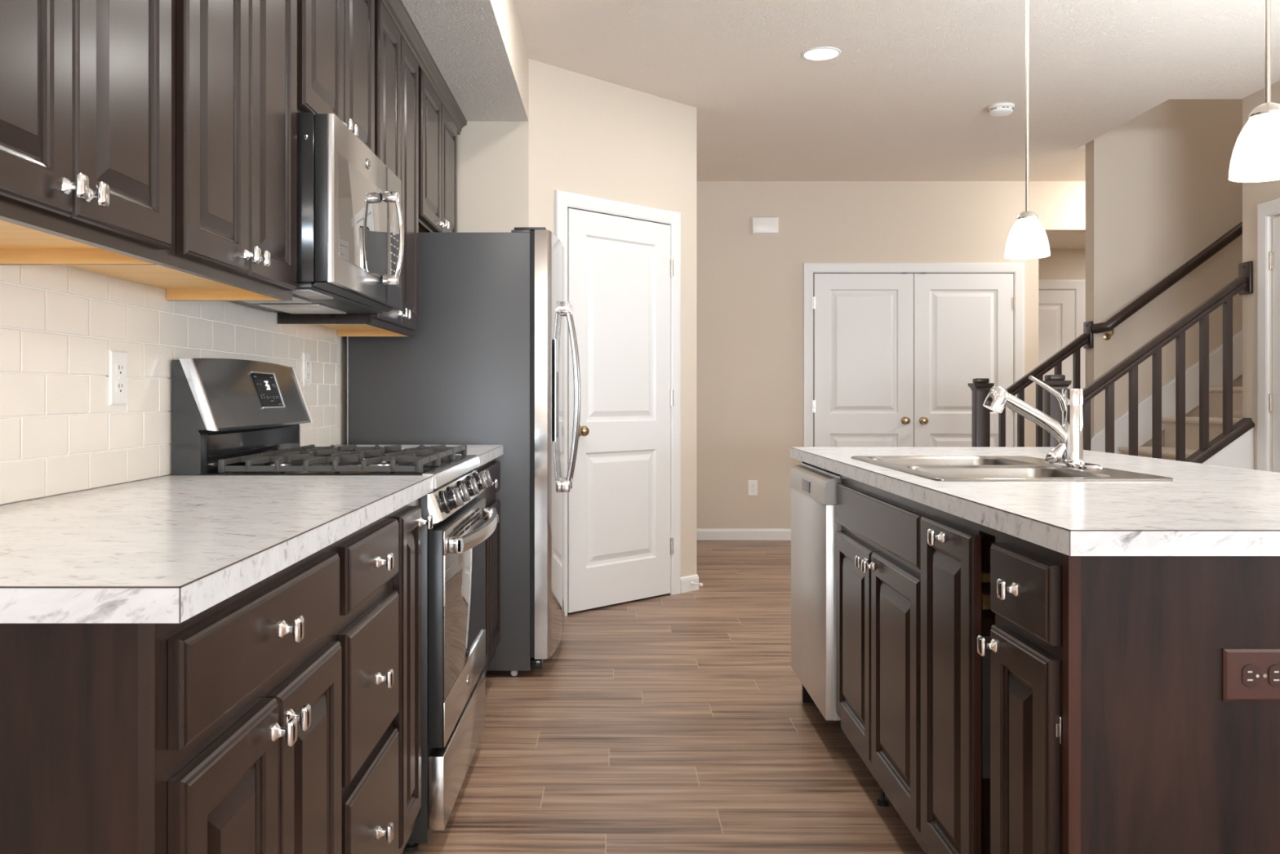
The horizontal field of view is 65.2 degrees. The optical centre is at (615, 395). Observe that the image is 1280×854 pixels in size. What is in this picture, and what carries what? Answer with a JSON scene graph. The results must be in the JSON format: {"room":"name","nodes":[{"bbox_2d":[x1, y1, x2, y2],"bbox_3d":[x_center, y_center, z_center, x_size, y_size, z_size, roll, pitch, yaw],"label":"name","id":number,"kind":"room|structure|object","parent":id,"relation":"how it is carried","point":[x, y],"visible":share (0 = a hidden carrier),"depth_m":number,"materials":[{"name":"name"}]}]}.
{"room":"kitchen","nodes":[
{"label":"kitchen","id":0,"kind":"room"},
{"bbox_2d":[0,336,346,505],"bbox_3d":[-1.138,-0.267,-2.060,0.124,2.743,14.080,0,0,0],"label":"wall","id":1,"kind":"structure","parent":0,"point":[343,344],"depth_m":3.94,"materials":[{"name":"beige paint"}]},
{"bbox_2d":[0,0,171,264],"bbox_3d":[-0.894,-0.757,1.394,0.346,1.065,0.656,0,0,0],"label":"upper cabinet","id":2,"kind":"object","parent":1,"relation":"attached to","point":[86,85],"visible":1,"depth_m":1.44,"materials":[{"name":"brown wood"}]},
{"bbox_2d":[380,0,466,134],"bbox_3d":[-0.747,-1.300,2.964,0.046,0.066,3.796,0,0,0],"label":"crown molding","id":3,"kind":"structure","parent":2,"relation":"attached to","point":[397,11],"depth_m":3.86,"materials":[{"name":"brown wood"}]},
{"bbox_2d":[0,0,297,301],"bbox_3d":[-0.894,-0.757,2.053,0.346,1.065,0.660,0,0,0],"label":"upper cabinet","id":4,"kind":"object","parent":1,"relation":"attached to","point":[234,62],"visible":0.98,"depth_m":2.00,"materials":[{"name":"brown wood"}]},
{"bbox_2d":[0,265,340,504],"bbox_3d":[-1.072,-0.052,2.386,0.008,0.486,2.972,0,0,0],"label":"tile backsplash","id":5,"kind":"structure","parent":1,"relation":"attached to","point":[60,433],"depth_m":2.08,"materials":[{"name":"tile"}]},
{"bbox_2d":[108,350,127,405],"bbox_3d":[-1.063,-0.037,2.138,0.008,0.117,0.072,0,0,0],"label":"outlet","id":6,"kind":"object","parent":5,"relation":"attached to","point":[117,360],"visible":1,"depth_m":2.13,"materials":[{"name":"white plastic"}]},
{"bbox_2d":[115,362,124,375],"bbox_3d":[-1.060,-0.057,2.138,0.003,0.027,0.034,0,0,0],"label":"socket","id":7,"kind":"object","parent":6,"relation":"attached to","point":[119,366],"depth_m":2.14,"materials":[{"name":"white plastic"}]},
{"bbox_2d":[115,380,124,393],"bbox_3d":[-1.060,-0.018,2.138,0.003,0.027,0.034,0,0,0],"label":"socket","id":8,"kind":"object","parent":6,"relation":"attached to","point":[119,384],"depth_m":2.14,"materials":[{"name":"white plastic"}]},
{"bbox_2d":[302,352,310,386],"bbox_3d":[-1.063,-0.087,3.440,0.008,0.117,0.072,0,0,0],"label":"outlet","id":9,"kind":"object","parent":5,"relation":"attached to","point":[306,357],"visible":1,"depth_m":3.43,"materials":[{"name":"white plastic"}]},
{"bbox_2d":[306,360,309,368],"bbox_3d":[-1.060,-0.106,3.440,0.003,0.027,0.034,0,0,0],"label":"socket","id":10,"kind":"object","parent":9,"relation":"attached to","point":[307,361],"depth_m":3.44,"materials":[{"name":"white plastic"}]},
{"bbox_2d":[306,371,309,379],"bbox_3d":[-1.060,-0.068,3.440,0.003,0.027,0.034,0,0,0],"label":"socket","id":11,"kind":"object","parent":9,"relation":"attached to","point":[307,372],"depth_m":3.44,"materials":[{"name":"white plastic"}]},
{"bbox_2d":[297,0,374,153],"bbox_3d":[-0.894,-0.988,2.767,0.346,0.605,0.766,0,0,0],"label":"upper cabinet","id":12,"kind":"object","parent":1,"relation":"attached to","point":[335,38],"visible":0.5,"depth_m":2.72,"materials":[{"name":"brown wood"}]},
{"bbox_2d":[232,112,404,313],"bbox_3d":[-0.836,-0.464,2.766,0.448,0.426,0.760,0,0,0],"label":"microwave","id":13,"kind":"object","parent":12,"relation":"attached to","point":[350,226],"visible":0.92,"depth_m":2.54,"materials":[{"name":"silver metal"}]},
{"bbox_2d":[277,0,418,336],"bbox_3d":[-0.894,-0.757,3.494,0.346,1.065,0.688,0,0,0],"label":"upper cabinet","id":14,"kind":"object","parent":1,"relation":"attached to","point":[396,68],"visible":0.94,"depth_m":3.48,"materials":[{"name":"brown wood"}]},
{"bbox_2d":[418,69,457,232],"bbox_3d":[-0.894,-0.985,4.350,0.346,0.610,1.024,0,0,0],"label":"upper cabinet","id":15,"kind":"object","parent":1,"relation":"attached to","point":[437,133],"visible":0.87,"depth_m":4.16,"materials":[{"name":"brown wood"}]},
{"bbox_2d":[457,121,528,232],"bbox_3d":[-0.750,-0.267,4.923,0.651,2.743,0.115,0,0,0],"label":"wall","id":16,"kind":"structure","parent":0,"point":[493,157],"depth_m":4.87,"materials":[{"name":"beige paint"}]},
{"bbox_2d":[528,58,696,603],"bbox_3d":[-0.022,-0.267,5.324,1.217,2.743,0.114,0,0,-43],"label":"wall","id":17,"kind":"structure","parent":0,"point":[588,135],"depth_m":5.34,"materials":[{"name":"beige paint"}]},
{"bbox_2d":[554,189,680,616],"bbox_3d":[0.029,0.042,5.280,0.902,2.126,0.019,0,0,-43],"label":"door frame","id":18,"kind":"structure","parent":17,"relation":"attached to","point":[563,200],"depth_m":5.54,"materials":[{"name":"white paint"}]},
{"bbox_2d":[567,207,673,614],"bbox_3d":[0.055,0.079,5.261,0.766,2.051,0.080,0,0,-43],"label":"door","id":19,"kind":"structure","parent":17,"relation":"in","point":[620,545],"depth_m":5.26,"materials":[{"name":"white paint"}]},
{"bbox_2d":[680,573,698,592],"bbox_3d":[0.412,1.062,5.643,0.148,0.085,0.016,0,0,-43],"label":"baseboard","id":20,"kind":"structure","parent":17,"relation":"attached to","point":[686,585],"depth_m":5.63,"materials":[{"name":"white paint"}]},
{"bbox_2d":[690,581,702,586],"bbox_3d":[0.457,1.060,5.621,0.020,0.020,0.078,0,0,-43],"label":"door stop","id":21,"kind":"object","parent":17,"relation":"attached to","point":[692,582],"visible":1,"depth_m":5.61,"materials":[{"name":"white plastic"}]},
{"bbox_2d":[401,540,924,853],"bbox_3d":[2.450,1.155,0.000,7.500,0.100,18.600,0,0,0],"label":"floor","id":22,"kind":"structure","parent":0,"point":[679,723],"depth_m":3.15,"materials":[{"name":"wood"}]},
{"bbox_2d":[0,542,341,853],"bbox_3d":[-0.745,0.666,1.330,0.659,0.875,0.644,0,0,0],"label":"base cabinet","id":23,"kind":"object","parent":22,"relation":"on","point":[218,730],"visible":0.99,"depth_m":1.04,"materials":[{"name":"brown wood"}]},
{"bbox_2d":[0,475,433,623],"bbox_3d":[-0.752,0.209,1.691,0.635,0.037,1.384,0,0,0],"label":"countertop","id":24,"kind":"structure","parent":23,"relation":"on","point":[168,548],"depth_m":1.35,"materials":[{"name":"stone"}]},
{"bbox_2d":[172,358,497,851],"bbox_3d":[-0.700,0.503,2.766,0.720,1.200,0.759,0,0,0],"label":"gas range","id":25,"kind":"object","parent":22,"relation":"on","point":[230,416],"visible":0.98,"depth_m":2.52,"materials":[{"name":"metal"}]},
{"bbox_2d":[198,450,479,488],"bbox_3d":[-0.714,0.194,2.766,0.573,0.058,0.759,0,0,0],"label":"cooktop","id":26,"kind":"object","parent":25,"relation":"in","point":[448,468],"depth_m":2.52,"materials":[{"name":"metal"}]},
{"bbox_2d":[334,513,398,853],"bbox_3d":[-0.745,0.666,1.859,0.659,0.875,0.413,0,0,0],"label":"base cabinet","id":27,"kind":"object","parent":22,"relation":"on","point":[366,628],"visible":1,"depth_m":1.80,"materials":[{"name":"brown wood"}]},
{"bbox_2d":[391,497,432,853],"bbox_3d":[-0.745,0.666,2.225,0.659,0.875,0.316,0,0,0],"label":"base cabinet","id":28,"kind":"object","parent":22,"relation":"on","point":[407,581],"visible":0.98,"depth_m":2.17,"materials":[{"name":"brown wood"}]},
{"bbox_2d":[346,226,580,675],"bbox_3d":[-0.603,0.222,4.358,0.894,1.762,0.908,0,0,0],"label":"refrigerator","id":29,"kind":"object","parent":22,"relation":"on","point":[484,362],"visible":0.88,"depth_m":3.90,"materials":[{"name":"grey metal"}]},
{"bbox_2d":[472,458,500,675],"bbox_3d":[-0.745,0.666,3.507,0.659,0.875,0.716,0,0,0],"label":"base cabinet","id":30,"kind":"object","parent":22,"relation":"on","point":[492,544],"visible":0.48,"depth_m":3.61,"materials":[{"name":"brown wood"}]},
{"bbox_2d":[334,444,503,467],"bbox_3d":[-0.752,0.209,3.508,0.635,0.037,0.716,0,0,0],"label":"countertop","id":31,"kind":"structure","parent":30,"relation":"on","point":[486,453],"depth_m":3.63,"materials":[{"name":"stone"}]},
{"bbox_2d":[802,461,814,702],"bbox_3d":[0.979,0.666,3.602,0.613,0.875,0.020,0,0,0],"label":"panel","id":32,"kind":"object","parent":22,"relation":"on","point":[806,698],"visible":0.14,"depth_m":3.59,"materials":[{"name":"brown wood"}]},
{"bbox_2d":[789,462,840,727],"bbox_3d":[0.941,0.670,3.287,0.639,0.866,0.598,0,0,0],"label":"dishwasher","id":33,"kind":"object","parent":22,"relation":"on","point":[815,526],"visible":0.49,"depth_m":3.16,"materials":[{"name":"metal"}]},
{"bbox_2d":[835,475,927,853],"bbox_3d":[0.954,0.666,2.572,0.663,0.875,0.828,0,0,0],"label":"base cabinet","id":34,"kind":"object","parent":22,"relation":"on","point":[878,540],"visible":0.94,"depth_m":2.48,"materials":[{"name":"brown wood"}]},
{"bbox_2d":[790,446,1279,555],"bbox_3d":[1.142,0.209,2.559,0.996,0.037,2.282,0,0,0],"label":"countertop","id":35,"kind":"structure","parent":34,"relation":"on","point":[1207,509],"depth_m":1.84,"materials":[{"name":"stone"}]},
{"bbox_2d":[850,455,1174,480],"bbox_3d":[0.984,0.272,2.643,0.538,0.175,0.834,0,0,0],"label":"sink","id":36,"kind":"object","parent":35,"relation":"in","point":[940,468],"visible":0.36,"depth_m":2.62,"materials":[{"name":"metal"}]},
{"bbox_2d":[982,375,1102,468],"bbox_3d":[1.103,0.066,2.640,0.265,0.238,0.250,0,0,0],"label":"faucet","id":37,"kind":"object","parent":35,"relation":"on","point":[1069,434],"visible":1,"depth_m":2.62,"materials":[{"name":"silver metal"}]},
{"bbox_2d":[920,505,995,853],"bbox_3d":[0.954,0.666,1.979,0.663,0.875,0.356,0,0,0],"label":"base cabinet","id":38,"kind":"object","parent":22,"relation":"on","point":[955,550],"visible":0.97,"depth_m":1.94,"materials":[{"name":"brown wood"}]},
{"bbox_2d":[967,320,1093,446],"bbox_3d":[2.726,0.309,6.578,0.780,1.589,0.132,0,0,0],"label":"stair railing","id":39,"kind":"object","parent":22,"relation":"on","point":[980,388],"visible":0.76,"depth_m":6.56,"materials":[{"name":"brown wood"}]},
{"bbox_2d":[977,527,1279,853],"bbox_3d":[0.954,0.666,1.667,0.663,0.875,0.365,0,0,0],"label":"base cabinet","id":40,"kind":"object","parent":22,"relation":"on","point":[1107,726],"visible":0.99,"depth_m":1.49,"materials":[{"name":"brown wood"}]},
{"bbox_2d":[1222,648,1279,701],"bbox_3d":[0.959,0.414,1.481,0.118,0.077,0.008,0,0,0],"label":"outlet","id":41,"kind":"object","parent":40,"relation":"attached to","point":[1248,674],"visible":1,"depth_m":1.48,"materials":[{"name":"brown plastic"}]},
{"bbox_2d":[1242,663,1261,687],"bbox_3d":[0.940,0.414,1.478,0.027,0.034,0.003,0,0,0],"label":"socket","id":42,"kind":"object","parent":41,"relation":"attached to","point":[1251,673],"depth_m":1.48,"materials":[{"name":"brown plastic"}]},
{"bbox_2d":[1268,664,1279,687],"bbox_3d":[0.979,0.414,1.478,0.027,0.034,0.003,0,0,0],"label":"socket","id":43,"kind":"object","parent":41,"relation":"attached to","point":[1273,669],"depth_m":1.48,"materials":[{"name":"brown plastic"}]},
{"bbox_2d":[1118,386,1242,460],"bbox_3d":[4.079,-0.053,6.019,3.270,2.315,0.947,0,0,0],"label":"staircase","id":44,"kind":"structure","parent":22,"relation":"on","point":[1215,393],"depth_m":6.20,"materials":[{"name":"carpet"}]},
{"bbox_2d":[1202,426,1253,469],"bbox_3d":[2.950,0.636,5.470,1.005,0.936,0.112,0,0,0],"label":"stringer","id":45,"kind":"object","parent":22,"relation":"on","point":[1239,453],"visible":0.07,"depth_m":5.41,"materials":[{"name":"white paint"}]},
{"bbox_2d":[1040,261,1254,463],"bbox_3d":[2.895,0.188,5.470,1.118,1.833,0.132,0,0,0],"label":"stair railing","id":46,"kind":"object","parent":45,"relation":"on","point":[1242,284],"visible":0.71,"depth_m":5.45,"materials":[{"name":"brown wood"}]},
{"bbox_2d":[696,181,1085,528],"bbox_3d":[3.272,-0.267,7.710,5.855,2.743,0.120,0,0,0],"label":"wall","id":47,"kind":"structure","parent":0,"point":[749,288],"depth_m":7.65,"materials":[{"name":"beige paint"}]},
{"bbox_2d":[696,528,791,540],"bbox_3d":[0.950,1.062,7.641,0.950,0.085,0.016,0,0,0],"label":"baseboard","id":48,"kind":"structure","parent":47,"relation":"attached to","point":[701,534],"depth_m":7.63,"materials":[{"name":"white paint"}]},
{"bbox_2d":[747,480,757,495],"bbox_3d":[1.045,0.709,7.645,0.072,0.117,0.008,0,0,0],"label":"outlet","id":49,"kind":"object","parent":47,"relation":"attached to","point":[752,484],"visible":1,"depth_m":7.64,"materials":[{"name":"white plastic"}]},
{"bbox_2d":[751,216,778,235],"bbox_3d":[1.137,-1.296,7.628,0.213,0.139,0.044,0,0,0],"label":"door chime","id":50,"kind":"object","parent":47,"relation":"attached to","point":[760,225],"visible":1,"depth_m":7.61,"materials":[{"name":"white plastic"}]},
{"bbox_2d":[813,272,913,446],"bbox_3d":[1.887,0.079,7.609,0.770,2.029,0.080,0,0,0],"label":"door","id":51,"kind":"structure","parent":47,"relation":"in","point":[864,322],"depth_m":7.64,"materials":[{"name":"white paint"}]},
{"bbox_2d":[803,262,1024,446],"bbox_3d":[2.275,0.046,7.640,1.686,2.118,0.019,0,0,0],"label":"door frame","id":52,"kind":"structure","parent":47,"relation":"attached to","point":[1018,268],"depth_m":7.63,"materials":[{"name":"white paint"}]},
{"bbox_2d":[913,272,1015,446],"bbox_3d":[2.663,0.079,7.609,0.770,2.029,0.080,0,0,0],"label":"door","id":53,"kind":"structure","parent":47,"relation":"in","point":[963,323],"depth_m":7.64,"materials":[{"name":"white paint"}]},
{"bbox_2d":[513,0,1279,181],"bbox_3d":[2.450,-1.788,-0.765,7.500,0.300,17.070,0,0,0],"label":"ceiling","id":54,"kind":"structure","parent":0,"point":[912,85],"depth_m":5.02,"materials":[{"name":"white paint"}]},
{"bbox_2d":[401,0,528,121],"bbox_3d":[-0.750,-1.486,2.132,0.651,0.305,5.465,0,0,0],"label":"soffit","id":55,"kind":"structure","parent":54,"relation":"attached to","point":[477,47],"depth_m":3.97,"materials":[{"name":"beige paint"}]},
{"bbox_2d":[801,46,841,60],"bbox_3d":[0.983,-1.635,4.790,0.188,0.006,0.188,0,0,0],"label":"recessed light","id":56,"kind":"object","parent":54,"relation":"in","point":[820,53],"visible":1,"depth_m":4.78,"materials":[{"name":"white plastic"}]},
{"bbox_2d":[987,102,1014,116],"bbox_3d":[2.180,-1.614,5.660,0.144,0.047,0.144,0,0,0],"label":"smoke detector","id":57,"kind":"object","parent":54,"relation":"attached to","point":[998,109],"visible":1,"depth_m":5.62,"materials":[{"name":"white plastic"}]},
{"bbox_2d":[1004,0,1049,259],"bbox_3d":[1.220,-1.024,2.967,0.125,1.225,0.125,0,0,0],"label":"pendant lamp","id":58,"kind":"object","parent":54,"relation":"hanging from","point":[1027,238],"visible":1,"depth_m":2.95,"materials":[{"name":"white glass"}]},
{"bbox_2d":[1228,0,1279,182],"bbox_3d":[1.220,-1.024,1.872,0.125,1.225,0.125,0,0,0],"label":"pendant lamp","id":59,"kind":"object","parent":54,"relation":"hanging from","point":[1255,155],"visible":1,"depth_m":1.85,"materials":[{"name":"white glass"}]},
{"bbox_2d":[1038,248,1085,279],"bbox_3d":[4.600,-0.267,7.920,3.200,2.743,2.560,0,0,0],"label":"wall","id":60,"kind":"structure","parent":0,"point":[1062,263],"depth_m":9.10,"materials":[{"name":"beige paint"}]},
{"bbox_2d":[1038,289,1075,388],"bbox_3d":[3.765,0.069,9.092,0.810,2.048,0.014,0,0,0],"label":"door","id":61,"kind":"structure","parent":60,"relation":"in","point":[1056,308],"depth_m":9.09,"materials":[{"name":"white paint"}]},
{"bbox_2d":[1038,279,1085,388],"bbox_3d":[3.765,0.026,9.090,1.004,2.157,0.019,0,0,0],"label":"door frame","id":62,"kind":"structure","parent":60,"relation":"attached to","point":[1078,285],"depth_m":9.08,"materials":[{"name":"white paint"}]},
{"bbox_2d":[1045,231,1085,248],"bbox_3d":[4.630,-1.415,8.535,3.140,0.160,1.530,0,0,0],"label":"ceiling","id":63,"kind":"structure","parent":0,"point":[1055,239],"depth_m":8.57,"materials":[{"name":"beige paint"}]},
{"bbox_2d":[1085,98,1242,446],"bbox_3d":[4.659,-1.495,6.580,3.083,5.200,0.120,0,0,0],"label":"wall","id":64,"kind":"structure","parent":0,"point":[1159,190],"depth_m":6.52,"materials":[{"name":"beige paint"}]},
{"bbox_2d":[1090,329,1242,453],"bbox_3d":[4.100,-0.299,6.510,2.200,1.841,0.020,0,0,0],"label":"skirt board","id":65,"kind":"object","parent":64,"relation":"attached to","point":[1215,357],"visible":0.42,"depth_m":6.50,"materials":[{"name":"white paint"}]},
{"bbox_2d":[1091,221,1242,340],"bbox_3d":[4.087,-1.112,6.464,1.994,1.506,0.111,0,0,0],"label":"handrail","id":66,"kind":"object","parent":64,"relation":"attached to","point":[1109,325],"visible":0.79,"depth_m":6.42,"materials":[{"name":"brown wood"}]},
{"bbox_2d":[1242,80,1279,471],"bbox_3d":[3.513,-0.267,-1.792,0.115,2.743,14.615,0,0,0],"label":"wall","id":67,"kind":"structure","parent":0,"point":[1254,193],"depth_m":5.43,"materials":[{"name":"beige paint"}]},
{"bbox_2d":[1257,198,1279,471],"bbox_3d":[3.445,0.041,4.878,0.019,2.128,0.971,0,0,0],"label":"door frame","id":68,"kind":"structure","parent":67,"relation":"attached to","point":[1265,210],"depth_m":5.30,"materials":[{"name":"white paint"}]},
{"bbox_2d":[1269,217,1279,472],"bbox_3d":[3.461,0.082,4.886,0.028,2.023,0.813,0,0,0],"label":"door","id":69,"kind":"structure","parent":67,"relation":"in","point":[1274,256],"depth_m":5.24,"materials":[{"name":"white paint"}]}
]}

